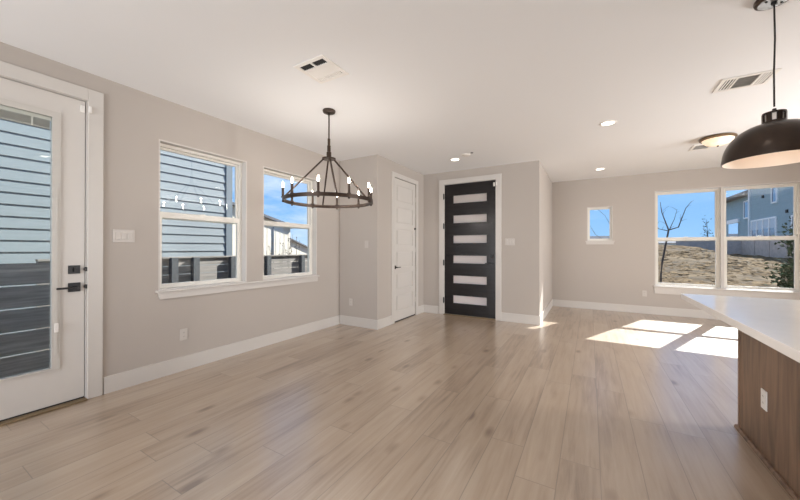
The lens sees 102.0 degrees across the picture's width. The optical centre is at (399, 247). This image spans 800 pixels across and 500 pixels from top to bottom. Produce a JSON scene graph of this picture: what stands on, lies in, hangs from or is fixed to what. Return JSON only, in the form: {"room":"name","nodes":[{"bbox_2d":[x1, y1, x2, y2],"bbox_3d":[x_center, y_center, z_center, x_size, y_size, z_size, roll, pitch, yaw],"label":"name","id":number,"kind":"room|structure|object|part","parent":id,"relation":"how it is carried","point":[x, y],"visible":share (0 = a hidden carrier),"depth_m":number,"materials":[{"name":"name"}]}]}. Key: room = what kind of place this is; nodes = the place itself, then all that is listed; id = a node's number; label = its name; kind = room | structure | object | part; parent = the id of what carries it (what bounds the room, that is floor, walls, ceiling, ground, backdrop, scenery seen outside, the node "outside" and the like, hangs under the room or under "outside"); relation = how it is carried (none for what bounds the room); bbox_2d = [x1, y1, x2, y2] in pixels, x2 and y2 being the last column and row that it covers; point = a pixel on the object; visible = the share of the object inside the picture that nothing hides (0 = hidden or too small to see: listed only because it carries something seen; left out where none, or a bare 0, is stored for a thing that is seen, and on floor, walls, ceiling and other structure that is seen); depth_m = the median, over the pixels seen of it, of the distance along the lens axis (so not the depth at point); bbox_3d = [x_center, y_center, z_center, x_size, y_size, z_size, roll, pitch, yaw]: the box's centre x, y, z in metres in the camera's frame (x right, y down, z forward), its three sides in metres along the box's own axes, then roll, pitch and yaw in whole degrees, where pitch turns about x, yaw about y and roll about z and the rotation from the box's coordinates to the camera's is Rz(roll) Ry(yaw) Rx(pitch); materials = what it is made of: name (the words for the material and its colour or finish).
{"room":"empty dining room","nodes":[
{"label":"empty dining room","id":0,"kind":"room"},
{"bbox_2d":[0,42,339,397],"bbox_3d":[-2.493,-0.053,3.104,0.160,2.843,9.152,0,0,30],"label":"wall","id":1,"kind":"structure","parent":0,"point":[141,329],"depth_m":3.22,"materials":[{"name":"grey paint"}]},
{"bbox_2d":[0,61,103,426],"bbox_3d":[-2.912,-0.035,2.350,0.200,2.602,1.122,0,0,30],"label":"door","id":2,"kind":"structure","parent":1,"relation":"in","point":[28,97],"depth_m":2.62,"materials":[{"name":"white paint"}]},
{"bbox_3d":[-2.873,-0.059,2.322,0.012,2.041,0.617,0,0,30],"label":"glazing frame","id":3,"kind":"part","parent":2,"relation":"part of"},
{"bbox_3d":[-2.676,0.322,2.602,0.048,0.024,0.125,0,0,30],"label":"lever","id":4,"kind":"part","parent":2,"relation":"part of","materials":[{"name":"black metal"}]},
{"bbox_3d":[-2.675,0.322,2.659,0.008,0.074,0.075,0,0,30],"label":"lever plate","id":5,"kind":"part","parent":2,"relation":"part of","materials":[{"name":"black metal"}]},
{"bbox_2d":[80,105,91,112],"bbox_3d":[-2.626,-1.161,2.710,0.075,0.055,0.025,0,0,-24],"label":"sensor","id":6,"kind":"object","parent":2,"relation":"attached to","point":[82,108],"visible":1,"depth_m":2.71,"materials":[{"name":"white plastic"}]},
{"bbox_2d":[112,229,134,242],"bbox_3d":[-2.497,-0.108,2.929,0.010,0.116,0.162,0,0,30],"label":"light switch","id":7,"kind":"object","parent":1,"relation":"attached to","point":[118,235],"visible":1,"depth_m":2.92,"materials":[{"name":"beige plastic"}]},
{"bbox_2d":[180,328,186,340],"bbox_3d":[-2.244,0.897,3.360,0.009,0.116,0.072,0,0,30],"label":"wall outlet","id":8,"kind":"object","parent":1,"relation":"attached to","point":[183,332],"visible":1,"depth_m":3.35,"materials":[{"name":"beige plastic"}]},
{"bbox_2d":[158,139,246,290],"bbox_3d":[-2.192,-0.324,3.617,0.156,1.488,0.948,0,0,30],"label":"window","id":9,"kind":"structure","parent":1,"relation":"in","point":[240,219],"depth_m":3.77,"materials":[{"name":"white paint"}]},
{"bbox_3d":[-2.240,-0.660,3.646,0.028,0.729,0.860,0,0,30],"label":"sash","id":10,"kind":"part","parent":9,"relation":"part of","materials":[{"name":"white plastic"}]},
{"bbox_3d":[-2.213,0.012,3.628,0.028,0.756,0.860,0,0,30],"label":"sash","id":11,"kind":"part","parent":9,"relation":"part of","materials":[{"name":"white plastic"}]},
{"bbox_2d":[103,315,339,393],"bbox_3d":[-1.789,1.199,4.132,0.014,0.146,3.079,0,0,30],"label":"baseboard","id":12,"kind":"structure","parent":1,"relation":"attached to","point":[122,380],"depth_m":3.52,"materials":[{"name":"white paint"}]},
{"bbox_2d":[155,275,319,299],"bbox_3d":[-1.809,0.464,4.076,0.036,0.088,2.186,0,0,30],"label":"window sill","id":13,"kind":"structure","parent":1,"relation":"attached to","point":[182,292],"depth_m":3.77,"materials":[{"name":"white paint"}]},
{"bbox_2d":[263,166,316,280],"bbox_3d":[-1.595,-0.318,4.634,0.156,1.482,0.959,0,0,30],"label":"window","id":14,"kind":"structure","parent":1,"relation":"in","point":[311,225],"depth_m":4.94,"materials":[{"name":"white paint"}]},
{"bbox_3d":[-1.643,-0.653,4.663,0.028,0.723,0.871,0,0,30],"label":"sash","id":15,"kind":"part","parent":14,"relation":"part of","materials":[{"name":"white plastic"}]},
{"bbox_3d":[-1.616,0.015,4.645,0.028,0.756,0.871,0,0,30],"label":"sash","id":16,"kind":"part","parent":14,"relation":"part of","materials":[{"name":"white plastic"}]},
{"bbox_2d":[340,156,370,318],"bbox_3d":[-0.706,-0.085,5.355,0.645,2.763,0.120,0,0,30],"label":"wall","id":17,"kind":"structure","parent":0,"point":[355,223],"depth_m":5.29,"materials":[{"name":"grey paint"}]},
{"bbox_2d":[340,315,377,329],"bbox_3d":[-0.678,1.203,5.256,0.765,0.146,0.014,0,0,30],"label":"baseboard","id":18,"kind":"structure","parent":17,"relation":"attached to","point":[346,320],"depth_m":5.24,"materials":[{"name":"white paint"}]},
{"bbox_2d":[0,306,792,499],"bbox_3d":[1.617,1.331,1.905,8.460,0.120,11.250,0,0,30],"label":"floor","id":19,"kind":"structure","parent":0,"point":[580,403],"depth_m":2.31,"materials":[{"name":"brown wood"}]},
{"bbox_2d":[734,330,799,499],"bbox_3d":[1.964,0.832,0.873,0.735,0.874,2.898,0,0,30],"label":"kitchen island","id":20,"kind":"object","parent":19,"relation":"on","point":[773,435],"visible":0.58,"depth_m":1.86,"materials":[{"name":"brown wood"}]},
{"bbox_3d":[2.688,0.836,2.092,0.721,0.874,0.023,0,0,30],"label":"panel","id":21,"kind":"part","parent":20,"relation":"part of","materials":[{"name":"brown wood"}]},
{"bbox_2d":[681,294,799,362],"bbox_3d":[1.874,0.375,0.884,1.102,0.040,3.225,0,0,30],"label":"island countertop","id":22,"kind":"structure","parent":20,"relation":"on","point":[775,323],"depth_m":1.69,"materials":[{"name":"white stone"}]},
{"bbox_2d":[761,388,767,411],"bbox_3d":[2.183,0.910,1.943,0.009,0.116,0.072,0,0,30],"label":"wall outlet","id":23,"kind":"object","parent":20,"relation":"attached to","point":[763,392],"visible":1,"depth_m":1.93,"materials":[{"name":"white plastic"}]},
{"bbox_3d":[1.655,1.257,1.052,0.020,0.024,2.898,0,0,30],"label":"shoe moulding","id":24,"kind":"part","parent":20,"relation":"part of","materials":[{"name":"brown wood"}]},
{"bbox_2d":[371,155,423,319],"bbox_3d":[0.007,-0.083,5.813,0.120,2.763,1.631,0,0,30],"label":"wall","id":25,"kind":"structure","parent":0,"point":[382,168],"depth_m":5.28,"materials":[{"name":"grey paint"}]},
{"bbox_2d":[378,305,423,328],"bbox_3d":[0.062,1.206,5.776,0.014,0.146,1.631,0,0,30],"label":"baseboard","id":26,"kind":"structure","parent":25,"relation":"attached to","point":[386,321],"depth_m":5.31,"materials":[{"name":"white paint"}]},
{"bbox_2d":[391,171,417,323],"bbox_3d":[0.096,-0.005,5.851,0.095,2.568,0.956,0,0,30],"label":"door","id":27,"kind":"structure","parent":25,"relation":"in","point":[403,299],"depth_m":5.82,"materials":[{"name":"white paint"}]},
{"bbox_3d":[0.075,-0.948,5.867,0.031,0.286,0.582,0,0,30],"label":"panel","id":28,"kind":"part","parent":27,"relation":"part of","materials":[{"name":"white paint"}]},
{"bbox_3d":[0.074,-0.567,5.866,0.031,0.286,0.582,0,0,30],"label":"panel","id":29,"kind":"part","parent":27,"relation":"part of","materials":[{"name":"white paint"}]},
{"bbox_3d":[0.074,-0.186,5.865,0.031,0.286,0.582,0,0,30],"label":"panel","id":30,"kind":"part","parent":27,"relation":"part of","materials":[{"name":"white paint"}]},
{"bbox_3d":[0.073,0.195,5.864,0.031,0.286,0.582,0,0,30],"label":"panel","id":31,"kind":"part","parent":27,"relation":"part of","materials":[{"name":"white paint"}]},
{"bbox_3d":[0.072,0.576,5.863,0.031,0.286,0.582,0,0,30],"label":"panel","id":32,"kind":"part","parent":27,"relation":"part of","materials":[{"name":"white paint"}]},
{"bbox_3d":[0.072,0.958,5.862,0.031,0.286,0.582,0,0,30],"label":"panel","id":33,"kind":"part","parent":27,"relation":"part of","materials":[{"name":"white paint"}]},
{"bbox_2d":[0,0,799,182],"bbox_3d":[1.634,-1.622,1.847,8.850,0.300,11.630,0,0,30],"label":"ceiling","id":34,"kind":"structure","parent":0,"point":[428,84],"depth_m":2.63,"materials":[{"name":"white paint"}]},
{"bbox_2d":[293,54,348,83],"bbox_3d":[-0.647,-1.469,2.675,0.320,0.009,0.314,0,0,30],"label":"ceiling vent","id":35,"kind":"object","parent":34,"relation":"in","point":[320,68],"visible":1,"depth_m":2.66,"materials":[{"name":"white plastic"}]},
{"bbox_2d":[281,108,372,208],"bbox_3d":[-0.761,-0.969,3.464,0.940,1.005,0.957,0,0,30],"label":"chandelier","id":36,"kind":"object","parent":34,"relation":"hanging from","point":[328,111],"visible":1,"depth_m":3.41,"materials":[{"name":"brown metal"}]},
{"bbox_2d":[290,178,293,198],"bbox_3d":[-1.030,-0.572,3.087,0.038,0.209,0.037,0,0,30],"label":"candle","id":37,"kind":"object","parent":36,"relation":"on","point":[291,193],"depth_m":3.08,"materials":[{"name":"white metal"}]},
{"bbox_3d":[-1.000,-0.732,3.370,0.415,0.448,0.016,0,0,-21],"label":"arm","id":38,"kind":"part","parent":36,"relation":"part of","materials":[{"name":"brown metal"}]},
{"bbox_2d":[316,175,319,196],"bbox_3d":[-0.758,-0.572,3.001,0.038,0.209,0.037,0,0,30],"label":"candle","id":39,"kind":"object","parent":36,"relation":"on","point":[318,182],"depth_m":2.99,"materials":[{"name":"white metal"}]},
{"bbox_3d":[-0.855,-0.731,3.702,0.016,0.448,0.415,0,0,-21],"label":"arm","id":40,"kind":"part","parent":36,"relation":"part of","materials":[{"name":"brown metal"}]},
{"bbox_3d":[-0.760,-1.288,3.465,0.016,0.278,0.016,0,0,30],"label":"rod","id":41,"kind":"part","parent":36,"relation":"part of","materials":[{"name":"brown metal"}]},
{"bbox_3d":[-0.667,-0.731,3.225,0.016,0.448,0.415,0,0,-21],"label":"arm","id":42,"kind":"part","parent":36,"relation":"part of","materials":[{"name":"brown metal"}]},
{"bbox_2d":[347,178,350,198],"bbox_3d":[-0.487,-0.572,3.091,0.038,0.209,0.037,0,0,30],"label":"candle","id":43,"kind":"object","parent":36,"relation":"on","point":[348,193],"depth_m":3.08,"materials":[{"name":"white metal"}]},
{"bbox_3d":[-0.522,-0.730,3.557,0.415,0.448,0.016,0,0,-21],"label":"arm","id":44,"kind":"part","parent":36,"relation":"part of","materials":[{"name":"brown metal"}]},
{"bbox_2d":[367,182,370,201],"bbox_3d":[-0.321,-0.571,3.323,0.038,0.209,0.037,0,0,30],"label":"candle","id":45,"kind":"object","parent":36,"relation":"on","point":[368,197],"depth_m":3.31,"materials":[{"name":"white metal"}]},
{"bbox_2d":[599,120,616,125],"bbox_3d":[2.440,-1.463,3.797,0.172,0.006,0.172,0,0,30],"label":"recessed light","id":46,"kind":"object","parent":34,"relation":"in","point":[609,122],"visible":1,"depth_m":3.80,"materials":[{"name":"white plastic"}]},
{"bbox_2d":[689,144,709,150],"bbox_3d":[4.352,-1.456,4.675,0.225,0.009,0.300,0,0,30],"label":"ceiling vent","id":47,"kind":"object","parent":34,"relation":"in","point":[701,146],"visible":0.73,"depth_m":4.70,"materials":[{"name":"white plastic"}]},
{"bbox_2d":[699,132,737,146],"bbox_3d":[4.184,-1.397,4.263,0.368,0.132,0.368,0,0,30],"label":"ceiling light","id":48,"kind":"object","parent":34,"relation":"attached to","point":[716,140],"visible":0.98,"depth_m":4.18,"materials":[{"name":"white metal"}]},
{"bbox_3d":[4.184,-1.387,4.263,0.316,0.078,0.316,0,0,30],"label":"lamp shade","id":49,"kind":"part","parent":48,"relation":"part of","materials":[{"name":"white glass"}]},
{"bbox_2d":[712,68,781,92],"bbox_3d":[3.029,-1.463,2.846,0.355,0.009,0.283,0,0,30],"label":"ceiling vent","id":50,"kind":"object","parent":34,"relation":"in","point":[760,78],"visible":0.98,"depth_m":2.84,"materials":[{"name":"white plastic"}]},
{"bbox_2d":[721,0,799,168],"bbox_3d":[2.194,-0.994,1.898,0.448,0.955,0.448,0,0,30],"label":"pendant light","id":51,"kind":"object","parent":34,"relation":"hanging from","point":[776,141],"visible":1,"depth_m":1.88,"materials":[{"name":"brown metal"}]},
{"bbox_3d":[2.194,-0.624,1.897,0.448,0.216,0.448,0,0,30],"label":"lamp shade","id":52,"kind":"part","parent":51,"relation":"part of","materials":[{"name":"brown metal"}]},
{"bbox_3d":[2.195,-1.444,1.899,0.136,0.003,0.136,0,0,30],"label":"canopy plate","id":53,"kind":"part","parent":51,"relation":"part of","materials":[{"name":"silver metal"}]},
{"bbox_2d":[765,112,783,120],"bbox_3d":[2.194,-0.763,1.898,0.074,0.044,0.074,0,0,30],"label":"socket","id":54,"kind":"object","parent":51,"relation":"attached to","point":[769,116],"depth_m":1.87,"materials":[{"name":"black metal"}]},
{"bbox_3d":[2.195,-1.130,1.898,0.009,0.603,0.012,0,0,-37],"label":"cord","id":55,"kind":"part","parent":51,"relation":"part of","materials":[{"name":"black metal"}]},
{"bbox_2d":[423,161,531,314],"bbox_3d":[1.335,-0.081,6.072,2.149,2.763,0.160,0,0,30],"label":"wall","id":56,"kind":"structure","parent":0,"point":[516,179],"depth_m":5.65,"materials":[{"name":"grey paint"}]},
{"bbox_2d":[439,174,500,320],"bbox_3d":[1.307,-0.016,6.059,1.183,2.594,0.210,0,0,30],"label":"door","id":57,"kind":"structure","parent":56,"relation":"in","point":[469,207],"depth_m":6.02,"materials":[{"name":"black paint"},{"name":"frosted glass"},{"name":"bronze"}]},
{"bbox_3d":[1.294,-0.545,6.017,0.669,0.174,0.010,0,0,30],"label":"lite frame","id":58,"kind":"part","parent":57,"relation":"part of","materials":[{"name":"white glass"}]},
{"bbox_3d":[1.293,-0.164,6.016,0.669,0.174,0.010,0,0,30],"label":"lite frame","id":59,"kind":"part","parent":57,"relation":"part of","materials":[{"name":"white glass"}]},
{"bbox_3d":[1.292,0.215,6.016,0.669,0.174,0.010,0,0,30],"label":"lite frame","id":60,"kind":"part","parent":57,"relation":"part of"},
{"bbox_3d":[1.292,0.595,6.014,0.669,0.174,0.010,0,0,30],"label":"lite frame","id":61,"kind":"part","parent":57,"relation":"part of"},
{"bbox_3d":[1.291,0.973,6.014,0.669,0.174,0.010,0,0,30],"label":"lite frame","id":62,"kind":"part","parent":57,"relation":"part of","materials":[{"name":"white glass"}]},
{"bbox_3d":[1.294,-0.923,6.018,0.669,0.174,0.010,0,0,30],"label":"lite frame","id":63,"kind":"part","parent":57,"relation":"part of","materials":[{"name":"white glass"}]},
{"bbox_2d":[424,305,539,324],"bbox_3d":[1.405,1.208,5.926,2.149,0.146,0.014,0,0,30],"label":"baseboard","id":64,"kind":"structure","parent":56,"relation":"attached to","point":[510,317],"depth_m":5.58,"materials":[{"name":"white paint"}]},
{"bbox_2d":[505,239,514,244],"bbox_3d":[1.910,-0.105,5.636,0.162,0.116,0.010,0,0,30],"label":"light switch","id":65,"kind":"object","parent":56,"relation":"attached to","point":[507,241],"visible":1,"depth_m":5.63,"materials":[{"name":"beige plastic"}]},
{"bbox_2d":[532,160,551,315],"bbox_3d":[2.804,-0.078,6.333,0.120,2.763,2.098,0,0,30],"label":"wall","id":66,"kind":"structure","parent":0,"point":[541,182],"depth_m":5.63,"materials":[{"name":"grey paint"}]},
{"bbox_2d":[540,299,552,324],"bbox_3d":[2.856,1.211,6.290,0.014,0.146,2.084,0,0,30],"label":"baseboard","id":67,"kind":"structure","parent":66,"relation":"attached to","point":[544,313],"depth_m":6.05,"materials":[{"name":"white paint"}]},
{"bbox_2d":[552,163,799,309],"bbox_3d":[5.698,-0.035,5.944,5.507,2.843,0.160,0,0,30],"label":"wall","id":68,"kind":"structure","parent":0,"point":[618,272],"depth_m":6.57,"materials":[{"name":"grey paint"}]},
{"bbox_2d":[585,206,614,243],"bbox_3d":[4.187,-0.469,6.791,0.519,0.788,0.150,0,0,30],"label":"window","id":69,"kind":"structure","parent":68,"relation":"in","point":[609,240],"depth_m":6.74,"materials":[{"name":"white paint"}]},
{"bbox_2d":[553,299,718,319],"bbox_3d":[5.635,1.214,5.876,5.227,0.146,0.014,0,0,30],"label":"baseboard","id":70,"kind":"structure","parent":68,"relation":"attached to","point":[561,303],"depth_m":6.43,"materials":[{"name":"white paint"}]},
{"bbox_2d":[653,181,799,299],"bbox_3d":[6.178,-0.112,5.641,2.823,1.987,0.194,0,0,30],"label":"window","id":71,"kind":"structure","parent":68,"relation":"in","point":[720,288],"depth_m":5.83,"materials":[{"name":"white paint"}]},
{"bbox_3d":[5.434,-0.597,6.166,0.876,0.928,0.028,0,0,30],"label":"sash","id":72,"kind":"part","parent":71,"relation":"part of","materials":[{"name":"white plastic"}]},
{"bbox_3d":[5.416,0.249,6.136,0.876,0.906,0.028,0,0,30],"label":"sash","id":73,"kind":"part","parent":71,"relation":"part of","materials":[{"name":"white plastic"}]},
{"bbox_3d":[5.426,-0.186,6.152,0.936,1.809,0.073,0,0,30],"label":"frame","id":74,"kind":"part","parent":71,"relation":"part of","materials":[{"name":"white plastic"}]},
{"bbox_3d":[6.278,-0.597,5.670,0.874,0.928,0.028,0,0,30],"label":"sash","id":75,"kind":"part","parent":71,"relation":"part of","materials":[{"name":"white plastic"}]},
{"bbox_3d":[6.261,0.249,5.641,0.874,0.906,0.028,0,0,30],"label":"sash","id":76,"kind":"part","parent":71,"relation":"part of","materials":[{"name":"white plastic"}]},
{"bbox_3d":[6.270,-0.186,5.657,0.934,1.809,0.073,0,0,30],"label":"frame","id":77,"kind":"part","parent":71,"relation":"part of","materials":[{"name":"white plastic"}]},
{"label":"outside","id":78,"kind":"structure","parent":0,"visible":0},
{"bbox_2d":[658,244,793,289],"bbox_3d":[39.261,0.845,40.730,116.500,2.492,126.000,0,0,30],"label":"ground","id":79,"kind":"structure","parent":78,"point":[681,264],"depth_m":16.46,"materials":[{"name":"dry soil"},{"name":"rock"}]},
{"bbox_2d":[0,263,49,377],"bbox_3d":[-4.492,0.828,1.833,0.115,1.368,4.620,0,0,30],"label":"fence","id":80,"kind":"object","parent":79,"relation":"on","point":[16,343],"visible":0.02,"depth_m":3.15,"materials":[{"name":"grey wood"}]},
{"bbox_2d":[0,119,232,357],"bbox_3d":[-8.595,-2.588,4.124,5.800,8.700,11.200,0,0,30],"label":"house","id":81,"kind":"structure","parent":79,"relation":"on","point":[188,185],"depth_m":4.85,"materials":[{"name":"wood"}]},
{"bbox_2d":[35,254,306,351],"bbox_3d":[-1.819,0.871,8.717,0.160,1.425,10.800,0,0,30],"label":"fence","id":82,"kind":"object","parent":79,"relation":"on","point":[178,269],"visible":0.11,"depth_m":5.95,"materials":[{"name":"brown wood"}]},
{"bbox_3d":[-1.844,0.171,8.733,0.100,0.025,10.800,0,0,30],"label":"cap rail","id":83,"kind":"part","parent":82,"relation":"part of","materials":[{"name":"white wood"}]},
{"bbox_3d":[-3.749,0.867,5.362,0.095,1.410,0.100,0,0,30],"label":"post","id":84,"kind":"part","parent":82,"relation":"part of","materials":[{"name":"grey wood"}]},
{"bbox_3d":[-3.577,0.868,5.656,0.095,1.410,0.100,0,0,30],"label":"post","id":85,"kind":"part","parent":82,"relation":"part of","materials":[{"name":"grey wood"}]},
{"bbox_3d":[-3.233,0.870,6.242,0.095,1.410,0.100,0,0,30],"label":"post","id":86,"kind":"part","parent":82,"relation":"part of","materials":[{"name":"grey wood"}]},
{"bbox_3d":[-2.828,0.872,6.932,0.095,1.410,0.100,0,0,30],"label":"post","id":87,"kind":"part","parent":82,"relation":"part of","materials":[{"name":"grey wood"}]},
{"bbox_3d":[-2.348,0.875,7.751,0.095,1.410,0.100,0,0,30],"label":"post","id":88,"kind":"part","parent":82,"relation":"part of","materials":[{"name":"grey wood"}]},
{"bbox_2d":[232,202,295,274],"bbox_3d":[-12.724,-0.305,17.815,8.420,4.590,10.350,0,0,30],"label":"house","id":89,"kind":"structure","parent":79,"relation":"on","point":[273,236],"depth_m":18.92,"materials":[{"name":"grey"}]},
{"bbox_2d":[286,236,292,273],"bbox_3d":[-3.004,0.584,8.716,0.305,1.908,0.196,0,0,30],"label":"plant","id":90,"kind":"object","parent":79,"relation":"on","point":[290,236],"visible":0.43,"depth_m":8.70,"materials":[{"name":"beige plant"}]},
{"bbox_2d":[290,238,306,267],"bbox_3d":[-16.214,0.301,32.122,11.920,3.640,9.600,0,0,30],"label":"house","id":91,"kind":"structure","parent":79,"relation":"on","point":[303,248],"depth_m":31.44,"materials":[{"name":"grey"}]},
{"bbox_2d":[590,236,608,238],"bbox_3d":[52.426,-0.901,84.606,9.000,4.500,8.200,0,0,30],"label":"house","id":92,"kind":"structure","parent":79,"relation":"on","point":[591,237],"depth_m":84.09,"materials":[{"name":"grey"}]},
{"bbox_2d":[658,241,675,244],"bbox_3d":[54.805,-0.386,69.295,9.500,3.400,8.200,0,0,30],"label":"house","id":93,"kind":"structure","parent":79,"relation":"on","point":[659,242],"depth_m":65.71,"materials":[{"name":"grey"}]},
{"bbox_2d":[658,201,691,282],"bbox_3d":[10.077,-0.110,12.021,1.353,3.283,0.628,0,0,30],"label":"bare tree","id":94,"kind":"object","parent":79,"relation":"on","point":[664,250],"visible":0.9,"depth_m":12.05,"materials":[{"name":"brown plant"}]},
{"bbox_2d":[702,219,712,236],"bbox_3d":[38.800,-1.686,41.071,1.688,4.901,1.768,0,0,6],"label":"sapling","id":95,"kind":"object","parent":79,"relation":"on","point":[702,219],"visible":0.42,"depth_m":40.95,"materials":[{"name":"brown plant"}]},
{"bbox_2d":[676,235,793,257],"bbox_3d":[29.082,0.058,28.618,5.340,2.262,10.940,0,0,30],"label":"fence","id":96,"kind":"object","parent":79,"relation":"on","point":[767,248],"visible":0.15,"depth_m":30.40,"materials":[{"name":"grey wood"}]},
{"bbox_3d":[30.137,-0.010,34.260,1.190,1.996,0.060,0,0,30],"label":"fence panel","id":97,"kind":"part","parent":96,"relation":"part of","materials":[{"name":"grey wood"}]},
{"bbox_3d":[31.215,0.007,33.627,1.190,2.031,0.060,0,0,30],"label":"fence panel","id":98,"kind":"part","parent":96,"relation":"part of","materials":[{"name":"grey wood"}]},
{"bbox_3d":[32.293,0.007,32.995,1.190,2.031,0.060,0,0,30],"label":"fence panel","id":99,"kind":"part","parent":96,"relation":"part of","materials":[{"name":"grey wood"}]},
{"bbox_3d":[33.371,-0.019,32.362,1.190,1.979,0.060,0,0,30],"label":"fence panel","id":100,"kind":"part","parent":96,"relation":"part of","materials":[{"name":"grey wood"}]},
{"bbox_3d":[33.238,0.031,30.910,0.060,1.887,2.640,0,0,29],"label":"fence panel","id":101,"kind":"part","parent":96,"relation":"part of","materials":[{"name":"grey wood"}]},
{"bbox_3d":[32.561,0.002,29.707,0.140,1.936,0.140,0,0,30],"label":"post","id":102,"kind":"part","parent":96,"relation":"part of","materials":[{"name":"grey wood"}]},
{"bbox_3d":[31.914,0.085,28.556,0.060,2.009,2.640,0,0,29],"label":"fence panel","id":103,"kind":"part","parent":96,"relation":"part of","materials":[{"name":"grey wood"}]},
{"bbox_3d":[31.238,0.056,27.353,0.140,2.059,0.140,0,0,30],"label":"post","id":104,"kind":"part","parent":96,"relation":"part of","materials":[{"name":"grey wood"}]},
{"bbox_3d":[30.591,0.087,26.202,0.060,2.030,2.640,0,0,29],"label":"fence panel","id":105,"kind":"part","parent":96,"relation":"part of","materials":[{"name":"grey wood"}]},
{"bbox_2d":[726,183,792,236],"bbox_3d":[44.819,-4.595,30.936,15.000,12.000,27.700,0,0,30],"label":"house","id":106,"kind":"structure","parent":79,"relation":"on","point":[750,212],"depth_m":35.26,"materials":[{"name":"wood"}]},
{"bbox_3d":[42.212,-5.158,39.366,0.070,0.960,1.480,0,0,30],"label":"pane","id":107,"kind":"part","parent":106,"relation":"part of","materials":[{"name":"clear glass"}]},
{"bbox_3d":[42.210,-4.198,39.364,0.070,0.960,1.480,0,0,30],"label":"pane","id":108,"kind":"part","parent":106,"relation":"part of","materials":[{"name":"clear glass"}]},
{"bbox_3d":[39.912,-2.506,36.434,0.070,0.985,1.250,0,0,30],"label":"pane","id":109,"kind":"part","parent":106,"relation":"part of","materials":[{"name":"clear glass"}]},
{"bbox_3d":[39.198,-2.510,35.218,0.070,0.985,1.250,0,0,30],"label":"pane","id":110,"kind":"part","parent":106,"relation":"part of","materials":[{"name":"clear glass"}]},
{"bbox_3d":[39.197,-1.525,35.216,0.070,0.985,1.250,0,0,30],"label":"pane","id":111,"kind":"part","parent":106,"relation":"part of","materials":[{"name":"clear glass"}]},
{"bbox_3d":[38.484,-2.514,34.002,0.070,0.985,1.250,0,0,30],"label":"pane","id":112,"kind":"part","parent":106,"relation":"part of","materials":[{"name":"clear glass"}]},
{"bbox_3d":[38.483,-1.529,34.000,0.070,0.985,1.250,0,0,30],"label":"pane","id":113,"kind":"part","parent":106,"relation":"part of","materials":[{"name":"clear glass"}]},
{"bbox_3d":[37.771,-2.518,32.786,0.070,0.985,1.250,0,0,30],"label":"pane","id":114,"kind":"part","parent":106,"relation":"part of","materials":[{"name":"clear glass"}]},
{"bbox_3d":[37.770,-1.533,32.783,0.070,0.985,1.250,0,0,30],"label":"pane","id":115,"kind":"part","parent":106,"relation":"part of","materials":[{"name":"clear glass"}]},
{"bbox_2d":[759,212,793,290],"bbox_3d":[8.267,0.272,6.603,1.265,2.546,1.334,0,0,-44],"label":"evergreen shrub","id":116,"kind":"object","parent":79,"relation":"on","point":[789,274],"visible":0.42,"depth_m":6.79,"materials":[{"name":"green plant"}]}
]}

